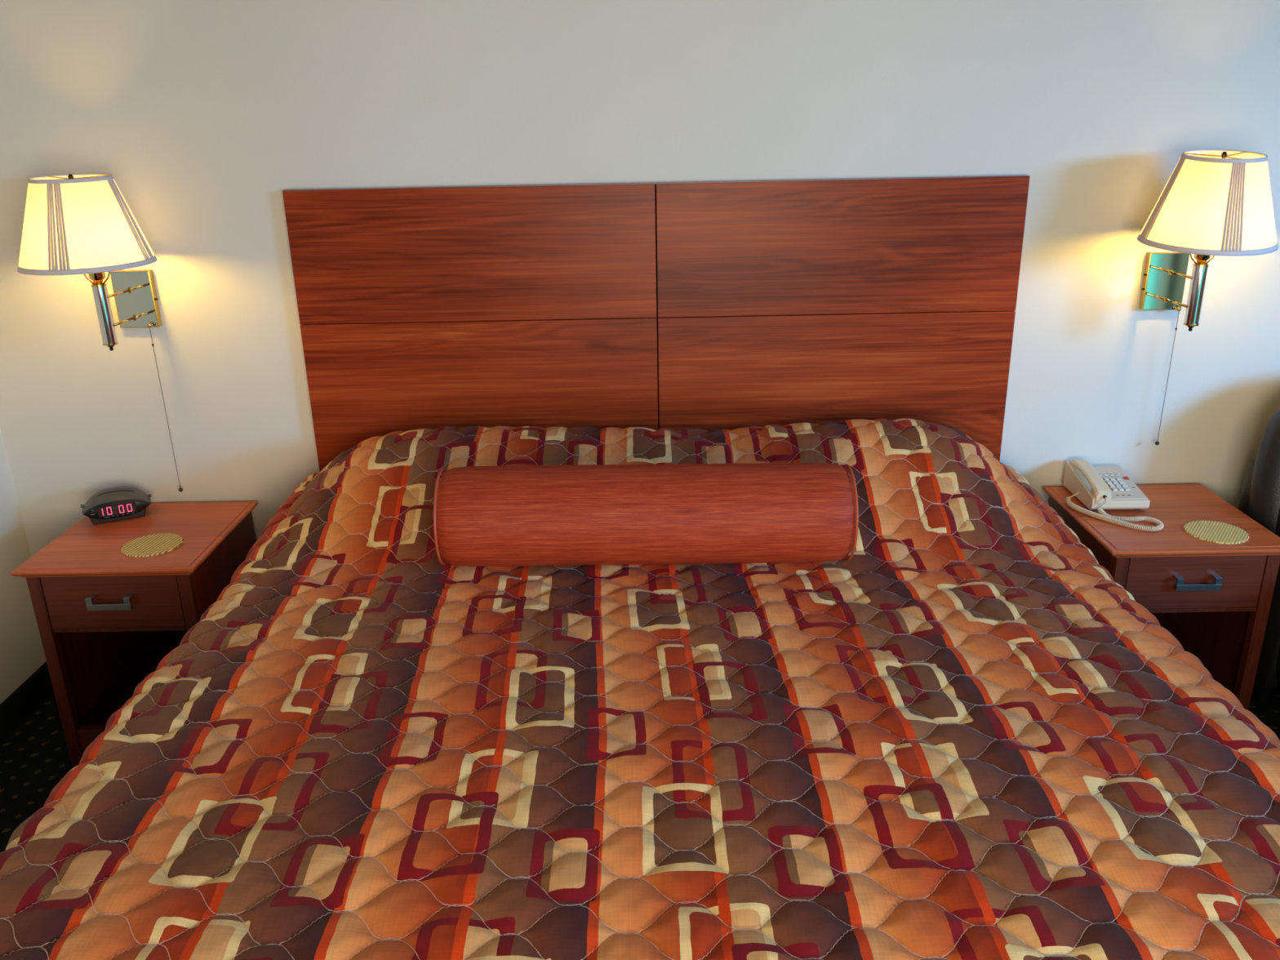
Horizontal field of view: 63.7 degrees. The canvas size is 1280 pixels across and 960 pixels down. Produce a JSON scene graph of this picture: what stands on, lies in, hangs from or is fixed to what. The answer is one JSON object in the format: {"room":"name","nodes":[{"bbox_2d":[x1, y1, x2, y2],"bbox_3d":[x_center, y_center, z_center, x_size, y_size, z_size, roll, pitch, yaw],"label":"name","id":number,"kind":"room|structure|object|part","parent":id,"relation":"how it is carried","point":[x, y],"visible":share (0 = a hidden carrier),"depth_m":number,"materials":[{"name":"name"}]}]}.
{"room":"hotel room","nodes":[
{"label":"hotel room","id":0,"kind":"room"},
{"bbox_2d":[0,429,46,704],"bbox_3d":[-1.953,0.070,1.224,0.100,2.550,3.600,-1,20,0],"label":"wall","id":1,"kind":"structure","parent":0,"point":[22,653],"depth_m":3.11,"materials":[{"name":"white paint"}]},
{"bbox_2d":[0,661,53,745],"bbox_3d":[-1.874,1.220,1.642,0.012,0.100,3.600,-1,20,0],"label":"baseboard","id":2,"kind":"structure","parent":1,"relation":"attached to","point":[20,704],"depth_m":3.13,"materials":[{"name":"rubber"}]},
{"bbox_2d":[0,0,1279,556],"bbox_3d":[0.719,-0.611,2.951,5.455,2.550,0.100,-1,20,0],"label":"wall","id":3,"kind":"structure","parent":0,"point":[201,113],"depth_m":2.79,"materials":[{"name":"white paint"}]},
{"bbox_2d":[17,173,182,492],"bbox_3d":[-1.440,-0.350,2.795,0.329,0.925,0.362,-1,20,0],"label":"wall lamp","id":4,"kind":"object","parent":3,"relation":"attached to","point":[74,224],"visible":1,"depth_m":2.58,"materials":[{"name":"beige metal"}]},
{"bbox_3d":[-1.448,-0.768,2.621,0.195,0.012,0.195,-1,20,0],"label":"trim","id":5,"kind":"part","parent":4,"relation":"part of","materials":[{"name":"grey fabric"}]},
{"bbox_3d":[-1.446,-0.668,2.661,0.326,0.226,0.326,-1,20,0],"label":"lamp shade","id":6,"kind":"part","parent":4,"relation":"part of","materials":[{"name":"fabric"}]},
{"bbox_3d":[-1.444,-0.571,2.696,0.329,0.019,0.329,-1,20,0],"label":"trim","id":7,"kind":"part","parent":4,"relation":"part of","materials":[{"name":"grey fabric"}]},
{"bbox_2d":[88,271,105,284],"bbox_3d":[-1.427,-0.544,2.704,0.038,0.058,0.038,-1,20,0],"label":"socket","id":8,"kind":"object","parent":4,"relation":"attached to","point":[97,278],"depth_m":2.70,"materials":[{"name":"gold metal"}]},
{"bbox_3d":[-1.396,-0.517,2.808,0.007,0.011,0.178,2,20,9],"label":"swing arm","id":9,"kind":"part","parent":4,"relation":"part of","materials":[{"name":"gold metal"}]},
{"bbox_3d":[-1.394,-0.446,2.834,0.007,0.011,0.178,2,20,9],"label":"swing arm","id":10,"kind":"part","parent":4,"relation":"part of","materials":[{"name":"gold metal"}]},
{"bbox_3d":[-1.426,-0.509,2.904,0.104,0.154,0.001,-1,20,0],"label":"plate","id":11,"kind":"part","parent":4,"relation":"part of","materials":[{"name":"grey"}]},
{"bbox_3d":[-1.426,-0.513,2.915,0.110,0.160,0.024,-1,20,0],"label":"plate","id":12,"kind":"part","parent":4,"relation":"part of","materials":[{"name":"gold metal"}]},
{"bbox_2d":[147,321,182,492],"bbox_3d":[-1.382,-0.206,3.003,0.015,0.510,0.024,-1,20,0],"label":"pull cord","id":13,"kind":"object","parent":4,"relation":"attached to","point":[150,324],"depth_m":2.94,"materials":[{"name":"metal"}]},
{"bbox_2d":[282,175,1030,471],"bbox_3d":[0.053,-0.259,3.008,2.030,1.174,0.030,-1,20,0],"label":"headboard","id":14,"kind":"object","parent":3,"relation":"attached to","point":[706,305],"visible":0.7,"depth_m":2.91,"materials":[{"name":"brown wood"}]},
{"bbox_3d":[-0.463,-0.626,2.869,1.013,0.365,0.022,-1,20,0],"label":"panel","id":15,"kind":"part","parent":14,"relation":"part of","materials":[{"name":"brown wood"}]},
{"bbox_3d":[-0.452,-0.075,3.070,1.013,0.805,0.022,-1,20,0],"label":"panel","id":16,"kind":"part","parent":14,"relation":"part of","materials":[{"name":"brown wood"}]},
{"bbox_3d":[0.053,-0.262,3.019,2.022,1.164,0.007,-1,20,0],"label":"backing frame","id":17,"kind":"part","parent":14,"relation":"part of","materials":[{"name":"black"}]},
{"bbox_3d":[0.565,-0.094,3.066,1.013,0.805,0.022,-1,20,0],"label":"panel","id":18,"kind":"part","parent":14,"relation":"part of","materials":[{"name":"brown wood"}]},
{"bbox_3d":[0.554,-0.645,2.865,1.013,0.365,0.022,-1,20,0],"label":"panel","id":19,"kind":"part","parent":14,"relation":"part of","materials":[{"name":"brown wood"}]},
{"bbox_2d":[1137,149,1278,444],"bbox_3d":[1.484,-0.448,2.771,0.329,0.836,0.355,-1,20,0],"label":"wall lamp","id":20,"kind":"object","parent":3,"relation":"attached to","point":[1213,202],"visible":1,"depth_m":2.58,"materials":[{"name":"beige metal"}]},
{"bbox_3d":[1.478,-0.562,2.906,0.110,0.160,0.024,-1,20,0],"label":"plate","id":21,"kind":"part","parent":20,"relation":"part of","materials":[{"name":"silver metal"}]},
{"bbox_3d":[1.478,-0.558,2.894,0.104,0.154,0.001,-1,20,0],"label":"plate","id":22,"kind":"part","parent":20,"relation":"part of","materials":[{"name":"teal"}]},
{"bbox_3d":[1.446,-0.493,2.824,0.007,0.011,0.178,-4,20,-7],"label":"swing arm","id":23,"kind":"part","parent":20,"relation":"part of","materials":[{"name":"gold metal"}]},
{"bbox_2d":[1155,306,1181,444],"bbox_3d":[1.524,-0.297,2.978,0.013,0.410,0.024,-1,20,0],"label":"pull cord","id":24,"kind":"object","parent":20,"relation":"attached to","point":[1178,308],"depth_m":2.93,"materials":[{"name":"metal"}]},
{"bbox_3d":[1.445,-0.565,2.798,0.007,0.011,0.178,-4,20,-7],"label":"swing arm","id":25,"kind":"part","parent":20,"relation":"part of","materials":[{"name":"gold metal"}]},
{"bbox_2d":[1194,253,1210,264],"bbox_3d":[1.473,-0.594,2.694,0.038,0.058,0.038,-1,20,0],"label":"socket","id":26,"kind":"object","parent":20,"relation":"attached to","point":[1201,259],"depth_m":2.69,"materials":[{"name":"gold metal"}]},
{"bbox_3d":[1.480,-0.627,2.691,0.329,0.038,0.328,-1,20,0],"label":"trim","id":27,"kind":"part","parent":20,"relation":"part of","materials":[{"name":"grey fabric"}]},
{"bbox_3d":[1.478,-0.723,2.656,0.326,0.241,0.325,-1,20,0],"label":"lamp shade","id":28,"kind":"part","parent":20,"relation":"part of","materials":[{"name":"fabric"}]},
{"bbox_3d":[1.476,-0.819,2.603,0.195,0.024,0.195,-1,20,0],"label":"trim","id":29,"kind":"part","parent":20,"relation":"part of","materials":[{"name":"grey fabric"}]},
{"bbox_2d":[0,682,1279,853],"bbox_3d":[0.749,1.256,1.662,5.455,0.080,3.800,-1,20,0],"label":"floor","id":30,"kind":"structure","parent":0,"point":[35,757],"depth_m":2.94,"materials":[{"name":"carpet"}]},
{"bbox_2d":[9,501,258,768],"bbox_3d":[-1.388,0.442,2.994,0.476,0.620,0.488,-1,20,0],"label":"nightstand","id":31,"kind":"object","parent":30,"relation":"on","point":[106,618],"visible":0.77,"depth_m":2.82,"materials":[{"name":"brown wood"}]},
{"bbox_3d":[-1.584,0.528,2.806,0.034,0.595,0.028,-1,20,0],"label":"corner post","id":32,"kind":"part","parent":31,"relation":"part of","materials":[{"name":"brown wood"}]},
{"bbox_3d":[-1.383,0.718,2.878,0.360,0.062,0.024,-1,20,0],"label":"rail","id":33,"kind":"part","parent":31,"relation":"part of","materials":[{"name":"brown wood"}]},
{"bbox_3d":[-1.591,0.449,3.022,0.020,0.595,0.432,-1,20,0],"label":"panel","id":34,"kind":"part","parent":31,"relation":"part of","materials":[{"name":"brown wood"}]},
{"bbox_3d":[-1.391,0.321,2.705,0.116,0.035,0.026,-1,20,0],"label":"handle","id":35,"kind":"part","parent":31,"relation":"part of","materials":[{"name":"silver metal"}]},
{"bbox_3d":[-1.391,0.319,2.728,0.355,0.152,0.020,-1,20,0],"label":"drawer","id":36,"kind":"part","parent":31,"relation":"part of","materials":[{"name":"brown wood"}]},
{"bbox_2d":[80,485,151,524],"bbox_3d":[-1.529,0.067,3.009,0.189,0.081,0.112,-10,22,-23],"label":"clock radio","id":37,"kind":"object","parent":31,"relation":"on","point":[122,502],"visible":1,"depth_m":2.98,"materials":[{"name":"grey"}]},
{"bbox_3d":[-1.389,0.396,2.762,0.360,0.012,0.022,-1,20,0],"label":"drawer rail","id":38,"kind":"part","parent":31,"relation":"part of","materials":[{"name":"brown wood"}]},
{"bbox_2d":[79,649,172,725],"bbox_3d":[-1.384,0.617,3.080,0.388,0.016,0.424,-1,20,0],"label":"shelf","id":39,"kind":"object","parent":31,"relation":"attached to","point":[122,686],"depth_m":3.06,"materials":[{"name":"brown wood"}]},
{"bbox_2d":[120,533,183,557],"bbox_3d":[-1.329,0.177,2.807,0.157,0.004,0.157,-5,20,-11],"label":"mat","id":40,"kind":"object","parent":31,"relation":"on","point":[153,544],"visible":1,"depth_m":2.80,"materials":[{"name":"beige wicker"}]},
{"bbox_3d":[-1.389,0.340,3.209,0.388,0.525,0.008,-1,20,0],"label":"panel","id":41,"kind":"part","parent":31,"relation":"part of","materials":[{"name":"brown wood"}]},
{"bbox_3d":[-1.190,0.520,2.804,0.034,0.595,0.028,-1,20,0],"label":"corner post","id":42,"kind":"part","parent":31,"relation":"part of","materials":[{"name":"brown wood"}]},
{"bbox_3d":[-1.183,0.442,3.021,0.020,0.595,0.432,-1,20,0],"label":"panel","id":43,"kind":"part","parent":31,"relation":"part of","materials":[{"name":"brown wood"}]},
{"bbox_2d":[1042,484,1279,710],"bbox_3d":[1.461,0.389,2.983,0.476,0.620,0.488,-1,20,0],"label":"nightstand","id":44,"kind":"object","parent":30,"relation":"on","point":[1215,599],"visible":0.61,"depth_m":2.75,"materials":[{"name":"brown wood"}]},
{"bbox_3d":[1.257,0.397,3.011,0.020,0.595,0.432,-1,20,0],"label":"panel","id":45,"kind":"part","parent":44,"relation":"part of","materials":[{"name":"brown wood"}]},
{"bbox_2d":[1062,458,1164,531],"bbox_3d":[1.327,0.036,2.917,0.207,0.094,0.358,-1,20,1],"label":"telephone","id":46,"kind":"object","parent":44,"relation":"on","point":[1100,488],"visible":1,"depth_m":2.92,"materials":[{"name":"beige plastic"}]},
{"bbox_3d":[1.306,0.092,2.864,0.093,0.026,0.283,-20,27,-41],"label":"coiled cord","id":47,"kind":"part","parent":46,"relation":"part of","materials":[{"name":"beige plastic"}]},
{"bbox_3d":[1.265,0.475,2.795,0.034,0.595,0.028,-1,20,0],"label":"corner post","id":48,"kind":"part","parent":44,"relation":"part of","materials":[{"name":"brown wood"}]},
{"bbox_3d":[1.460,0.288,3.197,0.388,0.525,0.008,-1,20,0],"label":"panel","id":49,"kind":"part","parent":44,"relation":"part of","materials":[{"name":"brown wood"}]},
{"bbox_3d":[1.458,0.266,2.717,0.355,0.152,0.020,-1,20,0],"label":"drawer","id":50,"kind":"part","parent":44,"relation":"part of","materials":[{"name":"brown wood"}]},
{"bbox_3d":[1.458,0.269,2.694,0.116,0.035,0.026,-1,20,0],"label":"handle","id":51,"kind":"part","parent":44,"relation":"part of","materials":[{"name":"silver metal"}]},
{"bbox_3d":[1.459,0.343,2.751,0.360,0.012,0.022,-1,20,0],"label":"drawer rail","id":52,"kind":"part","parent":44,"relation":"part of","materials":[{"name":"brown wood"}]},
{"bbox_3d":[1.665,0.389,3.009,0.020,0.595,0.432,-1,20,0],"label":"panel","id":53,"kind":"part","parent":44,"relation":"part of","materials":[{"name":"brown wood"}]},
{"bbox_2d":[1183,520,1248,544],"bbox_3d":[1.541,0.139,2.754,0.155,0.004,0.155,-4,20,-7],"label":"mat","id":54,"kind":"object","parent":44,"relation":"on","point":[1212,531],"visible":1,"depth_m":2.75,"materials":[{"name":"beige wicker"}]},
{"bbox_3d":[1.659,0.468,2.793,0.034,0.595,0.028,-1,20,0],"label":"corner post","id":55,"kind":"part","parent":44,"relation":"part of","materials":[{"name":"brown wood"}]},
{"bbox_2d":[1237,406,1279,703],"bbox_3d":[2.203,0.259,2.711,0.976,1.023,0.808,-1,20,0],"label":"armchair","id":56,"kind":"object","parent":30,"relation":"on","point":[1260,497],"visible":0.41,"depth_m":2.86,"materials":[{"name":"black leather"}]},
{"bbox_3d":[2.199,0.037,2.872,0.980,0.721,0.354,-1,20,0],"label":"backrest","id":57,"kind":"part","parent":56,"relation":"part of","materials":[{"name":"black leather"}]},
{"bbox_3d":[2.208,0.551,2.777,0.780,0.210,0.630,-1,20,0],"label":"chair frame","id":58,"kind":"part","parent":56,"relation":"part of","materials":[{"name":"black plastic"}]},
{"bbox_3d":[1.850,0.432,2.685,0.154,0.494,0.624,-1,20,0],"label":"armrest","id":59,"kind":"part","parent":56,"relation":"part of","materials":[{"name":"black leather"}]},
{"bbox_3d":[0.067,0.671,2.235,1.910,0.655,2.020,-1,20,0],"label":"bed","id":60,"kind":"object","parent":30,"relation":"on","visible":0},
{"bbox_2d":[0,418,1279,959],"bbox_3d":[0.064,0.518,2.130,2.179,0.774,2.142,-1,20,0],"label":"bedspread","id":61,"kind":"object","parent":60,"relation":"on","point":[957,736],"visible":0.95,"depth_m":1.73,"materials":[{"name":"fabric"}]},
{"bbox_2d":[433,462,858,566],"bbox_3d":[0.013,0.080,2.413,0.965,0.255,0.236,-1,20,-1],"label":"bolster pillow","id":62,"kind":"object","parent":61,"relation":"on","point":[763,513],"visible":1,"depth_m":2.31,"materials":[{"name":"brown fabric"}]}
]}

